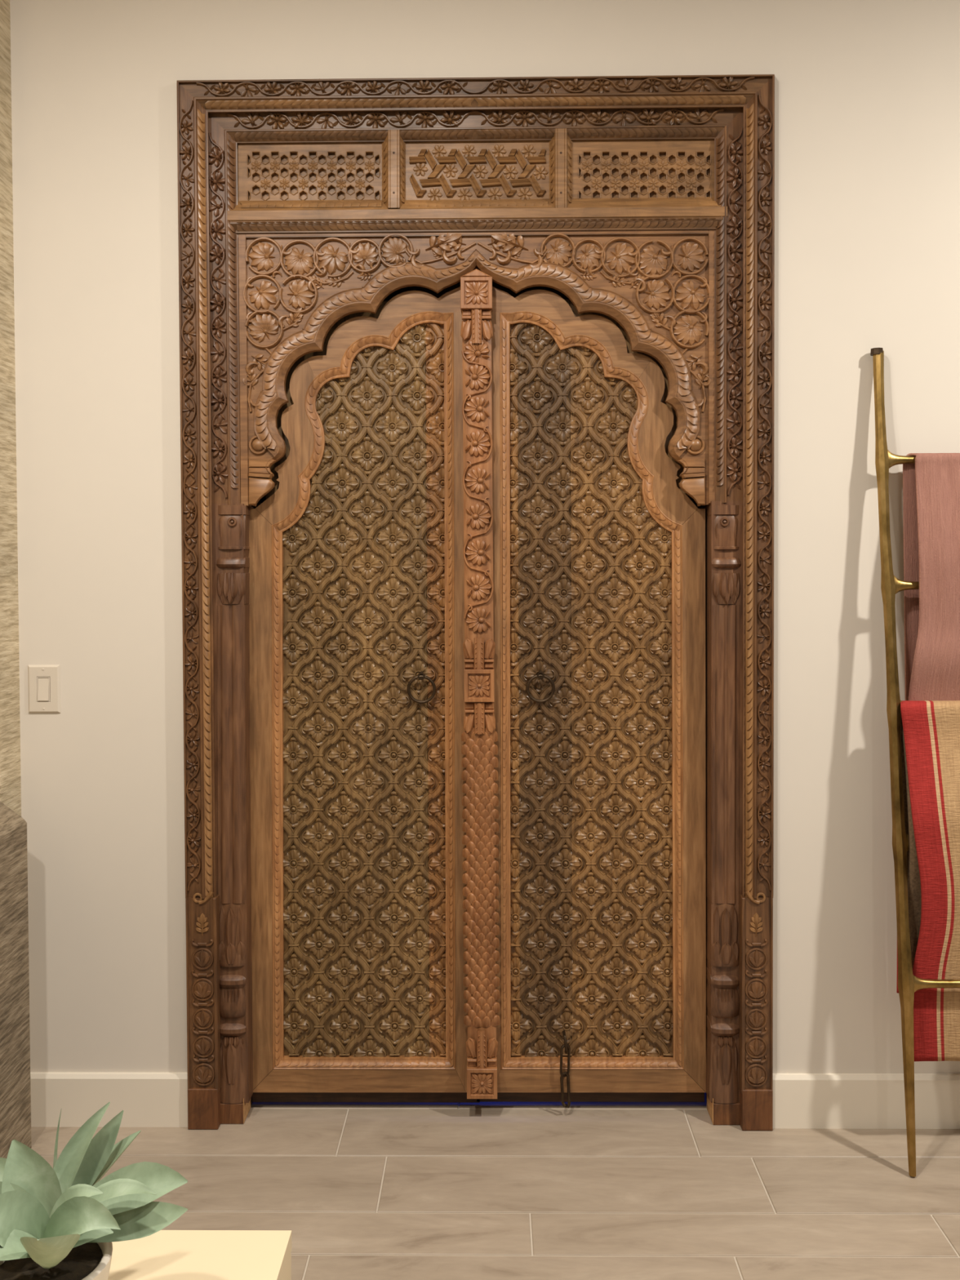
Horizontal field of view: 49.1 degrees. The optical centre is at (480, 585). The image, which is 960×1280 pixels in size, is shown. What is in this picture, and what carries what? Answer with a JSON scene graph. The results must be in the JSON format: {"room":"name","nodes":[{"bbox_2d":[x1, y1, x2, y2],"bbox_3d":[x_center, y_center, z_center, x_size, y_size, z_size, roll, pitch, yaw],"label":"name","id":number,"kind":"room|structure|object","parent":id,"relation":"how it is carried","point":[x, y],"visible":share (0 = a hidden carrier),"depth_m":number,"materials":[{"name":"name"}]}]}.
{"room":"living room","nodes":[
{"label":"living room","id":0,"kind":"room"},
{"bbox_2d":[0,0,31,1158],"bbox_3d":[-1.587,-0.152,0.670,0.816,3.270,4.200,0,1,1],"label":"wall","id":1,"kind":"structure","parent":0,"point":[15,1031],"depth_m":2.68,"materials":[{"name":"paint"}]},
{"bbox_2d":[9,0,959,1073],"bbox_3d":[0.708,-0.199,2.812,4.452,3.290,0.140,0,1,1],"label":"wall","id":2,"kind":"structure","parent":0,"point":[867,92],"depth_m":2.75,"materials":[{"name":"beige paint"}]},
{"bbox_2d":[27,664,60,712],"bbox_3d":[-1.151,0.274,2.770,0.085,0.127,0.010,0,1,1],"label":"light switch","id":3,"kind":"object","parent":2,"relation":"attached to","point":[44,681],"visible":1,"depth_m":2.77,"materials":[{"name":"plastic"}]},
{"bbox_2d":[30,1071,187,1127],"bbox_3d":[-0.990,1.365,2.788,0.444,0.139,0.016,0,1,1],"label":"baseboard","id":4,"kind":"structure","parent":2,"relation":"attached to","point":[147,1100],"depth_m":2.78,"materials":[{"name":"white paint"}]},
{"bbox_2d":[176,74,774,1130],"bbox_3d":[-0.007,0.052,2.808,1.571,2.754,0.166,0,1,1],"label":"door surround","id":5,"kind":"object","parent":2,"relation":"attached to","point":[644,203],"visible":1,"depth_m":2.75,"materials":[{"name":"brown wood"}]},
{"bbox_2d":[188,831,200,848],"bbox_3d":[-0.750,0.668,2.755,0.038,0.039,0.012,-18,1,1],"label":"flower","id":6,"kind":"object","parent":5,"relation":"on","point":[194,837],"depth_m":2.76,"materials":[{"name":"brown wood"}]},
{"bbox_2d":[208,146,224,167],"bbox_3d":[-0.690,-1.119,2.740,0.046,0.047,0.014,22,1,0],"label":"flower","id":7,"kind":"object","parent":5,"relation":"on","point":[216,154],"depth_m":2.74,"materials":[{"name":"brown wood"}]},
{"bbox_2d":[208,171,225,191],"bbox_3d":[-0.685,-1.054,2.741,0.048,0.049,0.015,-8,1,1],"label":"flower","id":8,"kind":"object","parent":5,"relation":"on","point":[216,179],"depth_m":2.74,"materials":[{"name":"brown wood"}]},
{"bbox_2d":[209,244,225,264],"bbox_3d":[-0.689,-0.866,2.746,0.044,0.045,0.014,24,1,0],"label":"flower","id":9,"kind":"object","parent":5,"relation":"on","point":[217,252],"depth_m":2.75,"materials":[{"name":"brown wood"}]},
{"bbox_2d":[209,293,226,313],"bbox_3d":[-0.689,-0.739,2.748,0.047,0.048,0.014,23,1,0],"label":"flower","id":10,"kind":"object","parent":5,"relation":"on","point":[217,300],"depth_m":2.75,"materials":[{"name":"brown wood"}]},
{"bbox_2d":[210,222,226,240],"bbox_3d":[-0.685,-0.927,2.744,0.046,0.047,0.014,6,1,1],"label":"flower","id":11,"kind":"object","parent":5,"relation":"on","point":[218,229],"depth_m":2.74,"materials":[{"name":"brown wood"}]},
{"bbox_2d":[210,367,226,386],"bbox_3d":[-0.683,-0.545,2.752,0.044,0.045,0.014,21,1,0],"label":"flower","id":12,"kind":"object","parent":5,"relation":"on","point":[218,375],"depth_m":2.75,"materials":[{"name":"brown wood"}]},
{"bbox_2d":[211,319,226,337],"bbox_3d":[-0.684,-0.672,2.750,0.043,0.044,0.013,19,1,0],"label":"flower","id":13,"kind":"object","parent":5,"relation":"on","point":[218,326],"depth_m":2.75,"materials":[{"name":"brown wood"}]},
{"bbox_2d":[211,391,226,410],"bbox_3d":[-0.688,-0.483,2.754,0.047,0.048,0.014,-3,1,1],"label":"flower","id":14,"kind":"object","parent":5,"relation":"on","point":[219,399],"depth_m":2.75,"materials":[{"name":"brown wood"}]},
{"bbox_2d":[211,440,227,457],"bbox_3d":[-0.687,-0.358,2.757,0.044,0.045,0.014,11,1,0],"label":"flower","id":15,"kind":"object","parent":5,"relation":"on","point":[219,447],"depth_m":2.76,"materials":[{"name":"brown wood"}]},
{"bbox_2d":[211,464,228,483],"bbox_3d":[-0.682,-0.293,2.758,0.047,0.048,0.014,7,1,1],"label":"flower","id":16,"kind":"object","parent":5,"relation":"on","point":[220,473],"depth_m":2.76,"materials":[{"name":"brown wood"}]},
{"bbox_2d":[213,82,230,97],"bbox_3d":[-0.668,-1.283,2.712,0.041,0.040,0.012,-13,1,1],"label":"flower","id":17,"kind":"object","parent":5,"relation":"on","point":[220,89],"depth_m":2.71,"materials":[{"name":"brown wood"}]},
{"bbox_2d":[248,242,275,271],"bbox_3d":[-0.575,-0.866,2.765,0.071,0.075,0.009,3,1,1],"label":"flower","id":18,"kind":"object","parent":5,"relation":"on","point":[261,255],"depth_m":2.76,"materials":[{"name":"brown wood"}]},
{"bbox_2d":[248,280,278,309],"bbox_3d":[-0.569,-0.763,2.768,0.076,0.072,0.009,-41,0,1],"label":"flower","id":19,"kind":"object","parent":5,"relation":"on","point":[262,294],"depth_m":2.77,"materials":[{"name":"brown wood"}]},
{"bbox_2d":[248,313,279,342],"bbox_3d":[-0.573,-0.682,2.769,0.080,0.074,0.009,-27,1,1],"label":"flower","id":20,"kind":"object","parent":5,"relation":"on","point":[262,327],"depth_m":2.77,"materials":[{"name":"brown wood"}]},
{"bbox_2d":[263,81,281,96],"bbox_3d":[-0.535,-1.284,2.710,0.042,0.041,0.012,21,1,0],"label":"flower","id":21,"kind":"object","parent":5,"relation":"on","point":[270,88],"depth_m":2.71,"materials":[{"name":"brown wood"}]},
{"bbox_2d":[266,113,286,128],"bbox_3d":[-0.531,-1.209,2.736,0.048,0.047,0.014,18,1,0],"label":"flower","id":22,"kind":"object","parent":5,"relation":"on","point":[273,121],"depth_m":2.74,"materials":[{"name":"brown wood"}]},
{"bbox_2d":[288,82,306,96],"bbox_3d":[-0.470,-1.280,2.709,0.043,0.042,0.013,-8,1,1],"label":"flower","id":23,"kind":"object","parent":5,"relation":"on","point":[295,89],"depth_m":2.71,"materials":[{"name":"brown wood"}]},
{"bbox_2d":[284,247,313,275],"bbox_3d":[-0.477,-0.851,2.764,0.080,0.074,0.009,20,1,0],"label":"flower","id":24,"kind":"object","parent":5,"relation":"on","point":[297,260],"depth_m":2.76,"materials":[{"name":"brown wood"}]},
{"bbox_2d":[287,279,315,309],"bbox_3d":[-0.471,-0.767,2.766,0.074,0.077,0.009,1,1,1],"label":"flower","id":25,"kind":"object","parent":5,"relation":"on","point":[300,292],"depth_m":2.76,"materials":[{"name":"brown wood"}]},
{"bbox_2d":[291,112,311,128],"bbox_3d":[-0.467,-1.214,2.735,0.048,0.047,0.014,-21,1,1],"label":"flower","id":26,"kind":"object","parent":5,"relation":"on","point":[299,120],"depth_m":2.74,"materials":[{"name":"brown wood"}]},
{"bbox_2d":[318,244,347,275],"bbox_3d":[-0.389,-0.856,2.763,0.079,0.074,0.010,28,1,0],"label":"flower","id":27,"kind":"object","parent":5,"relation":"on","point":[332,258],"depth_m":2.76,"materials":[{"name":"brown wood"}]},
{"bbox_2d":[339,82,356,95],"bbox_3d":[-0.340,-1.280,2.708,0.043,0.042,0.013,-7,1,1],"label":"flower","id":28,"kind":"object","parent":5,"relation":"on","point":[345,88],"depth_m":2.71,"materials":[{"name":"brown wood"}]},
{"bbox_2d":[342,111,359,125],"bbox_3d":[-0.337,-1.214,2.734,0.043,0.042,0.013,-12,1,1],"label":"flower","id":29,"kind":"object","parent":5,"relation":"on","point":[348,118],"depth_m":2.73,"materials":[{"name":"brown wood"}]},
{"bbox_2d":[353,242,377,266],"bbox_3d":[-0.301,-0.872,2.762,0.067,0.064,0.008,12,1,0],"label":"flower","id":30,"kind":"object","parent":5,"relation":"on","point":[365,254],"depth_m":2.76,"materials":[{"name":"brown wood"}]},
{"bbox_2d":[365,80,382,93],"bbox_3d":[-0.274,-1.285,2.707,0.039,0.038,0.012,15,1,0],"label":"flower","id":31,"kind":"object","parent":5,"relation":"on","point":[371,86],"depth_m":2.71,"materials":[{"name":"brown wood"}]},
{"bbox_2d":[248,268,500,1102],"bbox_3d":[-0.290,0.295,2.826,0.682,2.247,0.108,0,1,1],"label":"door leaf","id":32,"kind":"structure","parent":5,"relation":"attached to","point":[373,762],"depth_m":2.84,"materials":[{"name":"brown wood"}]},
{"bbox_2d":[463,339,489,363],"bbox_3d":[-0.010,-0.618,2.764,0.068,0.067,0.012,-32,1,1],"label":"flower","id":33,"kind":"object","parent":32,"relation":"on","point":[475,351],"depth_m":2.77,"materials":[{"name":"brown wood"}]},
{"bbox_2d":[464,395,489,422],"bbox_3d":[-0.009,-0.465,2.767,0.067,0.068,0.012,-2,1,1],"label":"flower","id":34,"kind":"object","parent":32,"relation":"on","point":[477,408],"depth_m":2.77,"materials":[{"name":"brown wood"}]},
{"bbox_2d":[464,467,490,493],"bbox_3d":[-0.007,-0.277,2.771,0.067,0.068,0.012,5,1,1],"label":"flower","id":35,"kind":"object","parent":32,"relation":"on","point":[477,480],"depth_m":2.77,"materials":[{"name":"brown wood"}]},
{"bbox_2d":[464,431,490,456],"bbox_3d":[-0.005,-0.374,2.769,0.067,0.068,0.012,5,1,1],"label":"flower","id":36,"kind":"object","parent":32,"relation":"on","point":[477,443],"depth_m":2.77,"materials":[{"name":"brown wood"}]},
{"bbox_2d":[464,364,490,390],"bbox_3d":[-0.006,-0.549,2.765,0.067,0.068,0.012,-1,1,1],"label":"flower","id":37,"kind":"object","parent":32,"relation":"on","point":[477,376],"depth_m":2.77,"materials":[{"name":"brown wood"}]},
{"bbox_2d":[465,539,490,565],"bbox_3d":[-0.006,-0.086,2.775,0.067,0.068,0.012,-3,1,1],"label":"flower","id":38,"kind":"object","parent":32,"relation":"on","point":[477,552],"depth_m":2.78,"materials":[{"name":"brown wood"}]},
{"bbox_2d":[465,607,491,633],"bbox_3d":[-0.005,0.093,2.779,0.067,0.068,0.012,-4,1,1],"label":"flower","id":39,"kind":"object","parent":32,"relation":"on","point":[477,620],"depth_m":2.78,"materials":[{"name":"brown wood"}]},
{"bbox_2d":[466,574,491,599],"bbox_3d":[-0.002,0.005,2.777,0.067,0.068,0.012,-4,1,1],"label":"flower","id":40,"kind":"object","parent":32,"relation":"on","point":[478,587],"depth_m":2.78,"materials":[{"name":"brown wood"}]},
{"bbox_2d":[466,503,491,529],"bbox_3d":[-0.004,-0.182,2.773,0.067,0.068,0.012,-2,1,1],"label":"flower","id":41,"kind":"object","parent":32,"relation":"on","point":[478,516],"depth_m":2.77,"materials":[{"name":"brown wood"}]},
{"bbox_2d":[366,111,385,128],"bbox_3d":[-0.272,-1.210,2.733,0.049,0.048,0.015,5,1,1],"label":"flower","id":42,"kind":"object","parent":5,"relation":"on","point":[374,119],"depth_m":2.73,"materials":[{"name":"brown wood"}]},
{"bbox_2d":[381,236,407,264],"bbox_3d":[-0.227,-0.881,2.761,0.067,0.072,0.008,36,1,0],"label":"flower","id":43,"kind":"object","parent":5,"relation":"on","point":[393,249],"depth_m":2.76,"materials":[{"name":"brown wood"}]},
{"bbox_2d":[413,162,427,176],"bbox_3d":[-0.156,-1.093,2.757,0.039,0.035,0.006,2,1,1],"label":"flower","id":44,"kind":"object","parent":5,"relation":"on","point":[420,169],"depth_m":2.76,"materials":[{"name":"brown wood"}]},
{"bbox_2d":[414,80,431,94],"bbox_3d":[-0.146,-1.285,2.706,0.040,0.039,0.012,-24,1,1],"label":"flower","id":45,"kind":"object","parent":5,"relation":"on","point":[421,86],"depth_m":2.71,"materials":[{"name":"brown wood"}]},
{"bbox_2d":[415,111,434,127],"bbox_3d":[-0.143,-1.210,2.731,0.048,0.047,0.014,8,1,1],"label":"flower","id":46,"kind":"object","parent":5,"relation":"on","point":[423,118],"depth_m":2.73,"materials":[{"name":"brown wood"}]},
{"bbox_2d":[440,80,458,94],"bbox_3d":[-0.078,-1.282,2.704,0.044,0.043,0.013,-23,1,1],"label":"flower","id":47,"kind":"object","parent":5,"relation":"on","point":[446,86],"depth_m":2.70,"materials":[{"name":"brown wood"}]},
{"bbox_2d":[443,163,457,177],"bbox_3d":[-0.077,-1.089,2.756,0.039,0.035,0.006,-4,1,1],"label":"flower","id":48,"kind":"object","parent":5,"relation":"on","point":[450,170],"depth_m":2.76,"materials":[{"name":"brown wood"}]},
{"bbox_2d":[440,111,460,127],"bbox_3d":[-0.076,-1.216,2.730,0.048,0.047,0.014,16,1,0],"label":"flower","id":49,"kind":"object","parent":5,"relation":"on","point":[448,118],"depth_m":2.73,"materials":[{"name":"brown wood"}]},
{"bbox_2d":[462,144,476,158],"bbox_3d":[-0.029,-1.138,2.754,0.039,0.035,0.006,4,1,1],"label":"flower","id":50,"kind":"object","parent":5,"relation":"on","point":[468,151],"depth_m":2.75,"materials":[{"name":"brown wood"}]},
{"bbox_2d":[473,164,488,177],"bbox_3d":[0.001,-1.087,2.755,0.039,0.035,0.006,3,1,1],"label":"flower","id":51,"kind":"object","parent":5,"relation":"on","point":[480,171],"depth_m":2.76,"materials":[{"name":"brown wood"}]},
{"bbox_2d":[491,144,506,158],"bbox_3d":[0.050,-1.138,2.753,0.039,0.035,0.006,2,1,1],"label":"flower","id":52,"kind":"object","parent":5,"relation":"on","point":[498,151],"depth_m":2.75,"materials":[{"name":"brown wood"}]},
{"bbox_2d":[491,80,508,93],"bbox_3d":[0.051,-1.282,2.703,0.041,0.040,0.012,7,1,1],"label":"flower","id":53,"kind":"object","parent":5,"relation":"on","point":[497,86],"depth_m":2.70,"materials":[{"name":"brown wood"}]},
{"bbox_2d":[491,110,508,126],"bbox_3d":[0.052,-1.216,2.729,0.045,0.044,0.014,7,1,1],"label":"flower","id":54,"kind":"object","parent":5,"relation":"on","point":[499,117],"depth_m":2.73,"materials":[{"name":"brown wood"}]},
{"bbox_2d":[502,164,518,178],"bbox_3d":[0.080,-1.084,2.754,0.039,0.035,0.006,0,1,1],"label":"flower","id":55,"kind":"object","parent":5,"relation":"on","point":[509,171],"depth_m":2.75,"materials":[{"name":"brown wood"}]},
{"bbox_2d":[515,110,533,127],"bbox_3d":[0.116,-1.211,2.728,0.048,0.048,0.014,-5,1,1],"label":"flower","id":56,"kind":"object","parent":5,"relation":"on","point":[523,118],"depth_m":2.73,"materials":[{"name":"brown wood"}]},
{"bbox_2d":[517,79,533,91],"bbox_3d":[0.118,-1.286,2.703,0.038,0.037,0.011,19,1,0],"label":"flower","id":57,"kind":"object","parent":5,"relation":"on","point":[523,85],"depth_m":2.70,"materials":[{"name":"brown wood"}]},
{"bbox_2d":[521,144,536,158],"bbox_3d":[0.128,-1.138,2.752,0.039,0.035,0.006,-1,1,1],"label":"flower","id":58,"kind":"object","parent":5,"relation":"on","point":[528,151],"depth_m":2.75,"materials":[{"name":"brown wood"}]},
{"bbox_2d":[533,165,547,179],"bbox_3d":[0.159,-1.082,2.753,0.039,0.035,0.006,-5,1,1],"label":"flower","id":59,"kind":"object","parent":5,"relation":"on","point":[540,172],"depth_m":2.75,"materials":[{"name":"brown wood"}]},
{"bbox_2d":[545,238,572,265],"bbox_3d":[0.209,-0.873,2.756,0.067,0.072,0.008,44,1,0],"label":"flower","id":60,"kind":"object","parent":5,"relation":"on","point":[558,251],"depth_m":2.75,"materials":[{"name":"brown wood"}]},
{"bbox_2d":[565,111,582,126],"bbox_3d":[0.245,-1.212,2.727,0.046,0.045,0.014,0,1,1],"label":"flower","id":61,"kind":"object","parent":5,"relation":"on","point":[572,118],"depth_m":2.73,"materials":[{"name":"brown wood"}]},
{"bbox_2d":[567,78,584,93],"bbox_3d":[0.247,-1.287,2.700,0.044,0.043,0.013,-2,1,1],"label":"flower","id":62,"kind":"object","parent":5,"relation":"on","point":[574,85],"depth_m":2.70,"materials":[{"name":"brown wood"}]},
{"bbox_2d":[576,244,600,269],"bbox_3d":[0.290,-0.860,2.755,0.064,0.067,0.008,40,1,0],"label":"flower","id":63,"kind":"object","parent":5,"relation":"on","point":[588,255],"depth_m":2.75,"materials":[{"name":"brown wood"}]},
{"bbox_2d":[476,286,706,1107],"bbox_3d":[0.296,0.305,2.831,0.624,2.217,0.084,0,1,1],"label":"door leaf","id":64,"kind":"structure","parent":5,"relation":"attached to","point":[599,547],"depth_m":2.83,"materials":[{"name":"brown wood"}]},
{"bbox_2d":[591,109,607,123],"bbox_3d":[0.309,-1.217,2.726,0.042,0.042,0.013,-1,1,1],"label":"flower","id":65,"kind":"object","parent":5,"relation":"on","point":[597,116],"depth_m":2.73,"materials":[{"name":"brown wood"}]},
{"bbox_2d":[593,79,609,93],"bbox_3d":[0.312,-1.283,2.700,0.043,0.042,0.013,3,1,1],"label":"flower","id":66,"kind":"object","parent":5,"relation":"on","point":[600,86],"depth_m":2.70,"materials":[{"name":"brown wood"}]},
{"bbox_2d":[606,243,635,274],"bbox_3d":[0.374,-0.857,2.754,0.074,0.079,0.010,32,1,0],"label":"flower","id":67,"kind":"object","parent":5,"relation":"on","point":[620,257],"depth_m":2.75,"materials":[{"name":"brown wood"}]},
{"bbox_2d":[639,108,659,125],"bbox_3d":[0.440,-1.218,2.724,0.048,0.047,0.014,25,1,0],"label":"flower","id":68,"kind":"object","parent":5,"relation":"on","point":[647,117],"depth_m":2.72,"materials":[{"name":"brown wood"}]},
{"bbox_2d":[644,79,660,92],"bbox_3d":[0.442,-1.284,2.698,0.040,0.039,0.012,13,1,0],"label":"flower","id":69,"kind":"object","parent":5,"relation":"on","point":[650,85],"depth_m":2.70,"materials":[{"name":"brown wood"}]},
{"bbox_2d":[639,246,667,275],"bbox_3d":[0.454,-0.848,2.753,0.080,0.074,0.009,30,1,0],"label":"flower","id":70,"kind":"object","parent":5,"relation":"on","point":[653,260],"depth_m":2.75,"materials":[{"name":"brown wood"}]},
{"bbox_2d":[643,280,671,310],"bbox_3d":[0.467,-0.762,2.755,0.074,0.077,0.009,12,1,0],"label":"flower","id":71,"kind":"object","parent":5,"relation":"on","point":[656,293],"depth_m":2.75,"materials":[{"name":"brown wood"}]},
{"bbox_2d":[664,108,683,124],"bbox_3d":[0.502,-1.213,2.724,0.046,0.045,0.014,17,1,0],"label":"flower","id":72,"kind":"object","parent":5,"relation":"on","point":[672,116],"depth_m":2.72,"materials":[{"name":"brown wood"}]},
{"bbox_2d":[669,77,686,89],"bbox_3d":[0.509,-1.288,2.697,0.042,0.041,0.012,13,1,0],"label":"flower","id":73,"kind":"object","parent":5,"relation":"on","point":[675,83],"depth_m":2.70,"materials":[{"name":"brown wood"}]},
{"bbox_2d":[673,315,703,345],"bbox_3d":[0.545,-0.667,2.756,0.074,0.080,0.009,-44,0,1],"label":"flower","id":74,"kind":"object","parent":5,"relation":"on","point":[688,330],"depth_m":2.75,"materials":[{"name":"brown wood"}]},
{"bbox_2d":[675,280,705,309],"bbox_3d":[0.550,-0.758,2.754,0.072,0.076,0.009,-44,0,1],"label":"flower","id":75,"kind":"object","parent":5,"relation":"on","point":[689,294],"depth_m":2.75,"materials":[{"name":"brown wood"}]},
{"bbox_2d":[677,242,705,271],"bbox_3d":[0.555,-0.860,2.752,0.071,0.075,0.009,12,1,0],"label":"flower","id":76,"kind":"object","parent":5,"relation":"on","point":[691,255],"depth_m":2.75,"materials":[{"name":"brown wood"}]},
{"bbox_2d":[720,76,737,91],"bbox_3d":[0.640,-1.289,2.695,0.043,0.043,0.013,19,1,0],"label":"flower","id":77,"kind":"object","parent":5,"relation":"on","point":[726,83],"depth_m":2.70,"materials":[{"name":"brown wood"}]},
{"bbox_2d":[726,364,741,382],"bbox_3d":[0.663,-0.554,2.736,0.045,0.046,0.014,14,1,0],"label":"flower","id":78,"kind":"object","parent":5,"relation":"on","point":[733,371],"depth_m":2.74,"materials":[{"name":"brown wood"}]},
{"bbox_2d":[726,461,742,480],"bbox_3d":[0.664,-0.298,2.741,0.044,0.045,0.014,-24,1,1],"label":"flower","id":79,"kind":"object","parent":5,"relation":"on","point":[734,468],"depth_m":2.74,"materials":[{"name":"brown wood"}]},
{"bbox_2d":[726,216,742,236],"bbox_3d":[0.661,-0.934,2.727,0.047,0.048,0.014,17,1,0],"label":"flower","id":80,"kind":"object","parent":5,"relation":"on","point":[734,224],"depth_m":2.73,"materials":[{"name":"brown wood"}]},
{"bbox_2d":[726,167,742,186],"bbox_3d":[0.660,-1.058,2.725,0.046,0.047,0.014,-19,1,1],"label":"flower","id":81,"kind":"object","parent":5,"relation":"on","point":[734,175],"depth_m":2.73,"materials":[{"name":"brown wood"}]},
{"bbox_2d":[726,436,742,456],"bbox_3d":[0.668,-0.362,2.740,0.046,0.047,0.014,12,1,0],"label":"flower","id":82,"kind":"object","parent":5,"relation":"on","point":[734,444],"depth_m":2.74,"materials":[{"name":"brown wood"}]},
{"bbox_2d":[726,314,742,334],"bbox_3d":[0.662,-0.678,2.733,0.047,0.048,0.014,-18,1,1],"label":"flower","id":83,"kind":"object","parent":5,"relation":"on","point":[734,322],"depth_m":2.73,"materials":[{"name":"brown wood"}]},
{"bbox_2d":[726,288,742,309],"bbox_3d":[0.667,-0.744,2.731,0.048,0.049,0.015,-16,1,1],"label":"flower","id":84,"kind":"object","parent":5,"relation":"on","point":[734,296],"depth_m":2.73,"materials":[{"name":"brown wood"}]},
{"bbox_2d":[727,241,742,259],"bbox_3d":[0.666,-0.870,2.729,0.047,0.048,0.014,-2,1,1],"label":"flower","id":85,"kind":"object","parent":5,"relation":"on","point":[735,249],"depth_m":2.73,"materials":[{"name":"brown wood"}]},
{"bbox_2d":[727,142,742,162],"bbox_3d":[0.665,-1.123,2.723,0.048,0.049,0.015,-2,1,1],"label":"flower","id":86,"kind":"object","parent":5,"relation":"on","point":[735,150],"depth_m":2.72,"materials":[{"name":"brown wood"}]},
{"bbox_2d":[728,389,742,405],"bbox_3d":[0.667,-0.489,2.737,0.042,0.042,0.013,7,1,1],"label":"flower","id":87,"kind":"object","parent":5,"relation":"on","point":[735,396],"depth_m":2.74,"materials":[{"name":"brown wood"}]},
{"bbox_2d":[756,679,770,695],"bbox_3d":[0.738,0.266,2.728,0.038,0.039,0.012,-18,1,1],"label":"flower","id":88,"kind":"object","parent":5,"relation":"on","point":[763,686],"depth_m":2.73,"materials":[{"name":"brown wood"}]},
{"bbox_2d":[757,576,770,593],"bbox_3d":[0.737,-0.001,2.723,0.038,0.039,0.012,24,1,0],"label":"flower","id":89,"kind":"object","parent":5,"relation":"on","point":[763,582],"depth_m":2.72,"materials":[{"name":"brown wood"}]},
{"bbox_2d":[757,423,770,439],"bbox_3d":[0.735,-0.399,2.714,0.036,0.037,0.011,20,1,0],"label":"flower","id":90,"kind":"object","parent":5,"relation":"on","point":[763,429],"depth_m":2.71,"materials":[{"name":"brown wood"}]},
{"bbox_2d":[757,372,770,388],"bbox_3d":[0.734,-0.529,2.711,0.037,0.038,0.011,-20,1,1],"label":"flower","id":91,"kind":"object","parent":5,"relation":"on","point":[763,378],"depth_m":2.71,"materials":[{"name":"brown wood"}]},
{"bbox_2d":[757,269,770,285],"bbox_3d":[0.733,-0.794,2.706,0.037,0.038,0.011,-24,1,1],"label":"flower","id":92,"kind":"object","parent":5,"relation":"on","point":[763,275],"depth_m":2.71,"materials":[{"name":"brown wood"}]},
{"bbox_2d":[759,805,771,822],"bbox_3d":[0.743,0.598,2.735,0.038,0.039,0.012,24,1,0],"label":"flower","id":93,"kind":"object","parent":5,"relation":"on","point":[765,811],"depth_m":2.74,"materials":[{"name":"brown wood"}]},
{"bbox_2d":[760,346,772,362],"bbox_3d":[0.737,-0.598,2.710,0.037,0.038,0.011,-21,1,1],"label":"flower","id":94,"kind":"object","parent":5,"relation":"on","point":[766,352],"depth_m":2.71,"materials":[{"name":"brown wood"}]},
{"bbox_2d":[773,1073,959,1128],"bbox_3d":[1.852,1.353,2.753,2.176,0.139,0.016,0,1,1],"label":"baseboard","id":95,"kind":"structure","parent":2,"relation":"attached to","point":[800,1100],"depth_m":2.76,"materials":[{"name":"white paint"}]},
{"bbox_2d":[31,1092,959,1279],"bbox_3d":[0.699,1.469,1.552,4.452,0.030,5.950,0,1,1],"label":"floor","id":96,"kind":"structure","parent":0,"point":[362,1190],"depth_m":2.49,"materials":[{"name":"tile"}]},
{"bbox_2d":[107,1230,291,1279],"bbox_3d":[-0.730,1.311,1.508,0.780,0.299,0.750,0,1,1],"label":"table","id":97,"kind":"object","parent":96,"relation":"on","point":[163,1255],"visible":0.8,"depth_m":1.81,"materials":[{"name":"beige paint"}]},
{"bbox_2d":[0,1241,112,1279],"bbox_3d":[-0.666,1.099,1.623,0.187,0.117,0.187,0,1,1],"label":"pot","id":98,"kind":"object","parent":97,"relation":"on","point":[88,1260],"depth_m":1.62,"materials":[{"name":"white ceramic"}]},
{"bbox_2d":[0,1102,187,1279],"bbox_3d":[-0.629,0.995,1.590,0.347,0.326,0.262,0,1,1],"label":"agave","id":99,"kind":"object","parent":97,"relation":"on","point":[62,1221],"visible":1,"depth_m":1.63,"materials":[{"name":"green plant"}]},
{"bbox_2d":[870,347,959,1177],"bbox_3d":[1.286,0.408,2.625,0.553,2.034,0.235,0,1,1],"label":"ladder","id":100,"kind":"object","parent":96,"relation":"on","point":[908,984],"visible":0.81,"depth_m":2.61,"materials":[{"name":"gold metal"}]},
{"bbox_2d":[900,718,921,968],"bbox_3d":[1.260,0.636,2.620,0.405,0.684,0.076,0,1,1],"label":"throw","id":101,"kind":"object","parent":100,"relation":"hanging from","point":[914,899],"visible":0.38,"depth_m":2.61,"materials":[{"name":"fabric"}]},
{"bbox_2d":[896,700,959,1061],"bbox_3d":[1.264,0.736,2.625,0.438,0.892,0.132,0,1,1],"label":"striped throw","id":102,"kind":"object","parent":100,"relation":"hanging from","point":[931,728],"visible":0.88,"depth_m":2.59,"materials":[{"name":"red fabric"}]},
{"bbox_2d":[902,453,959,700],"bbox_3d":[1.286,0.068,2.667,0.410,0.812,0.092,0,1,1],"label":"throw","id":103,"kind":"object","parent":100,"relation":"hanging from","point":[931,484],"visible":0.84,"depth_m":2.64,"materials":[{"name":"pink fabric"}]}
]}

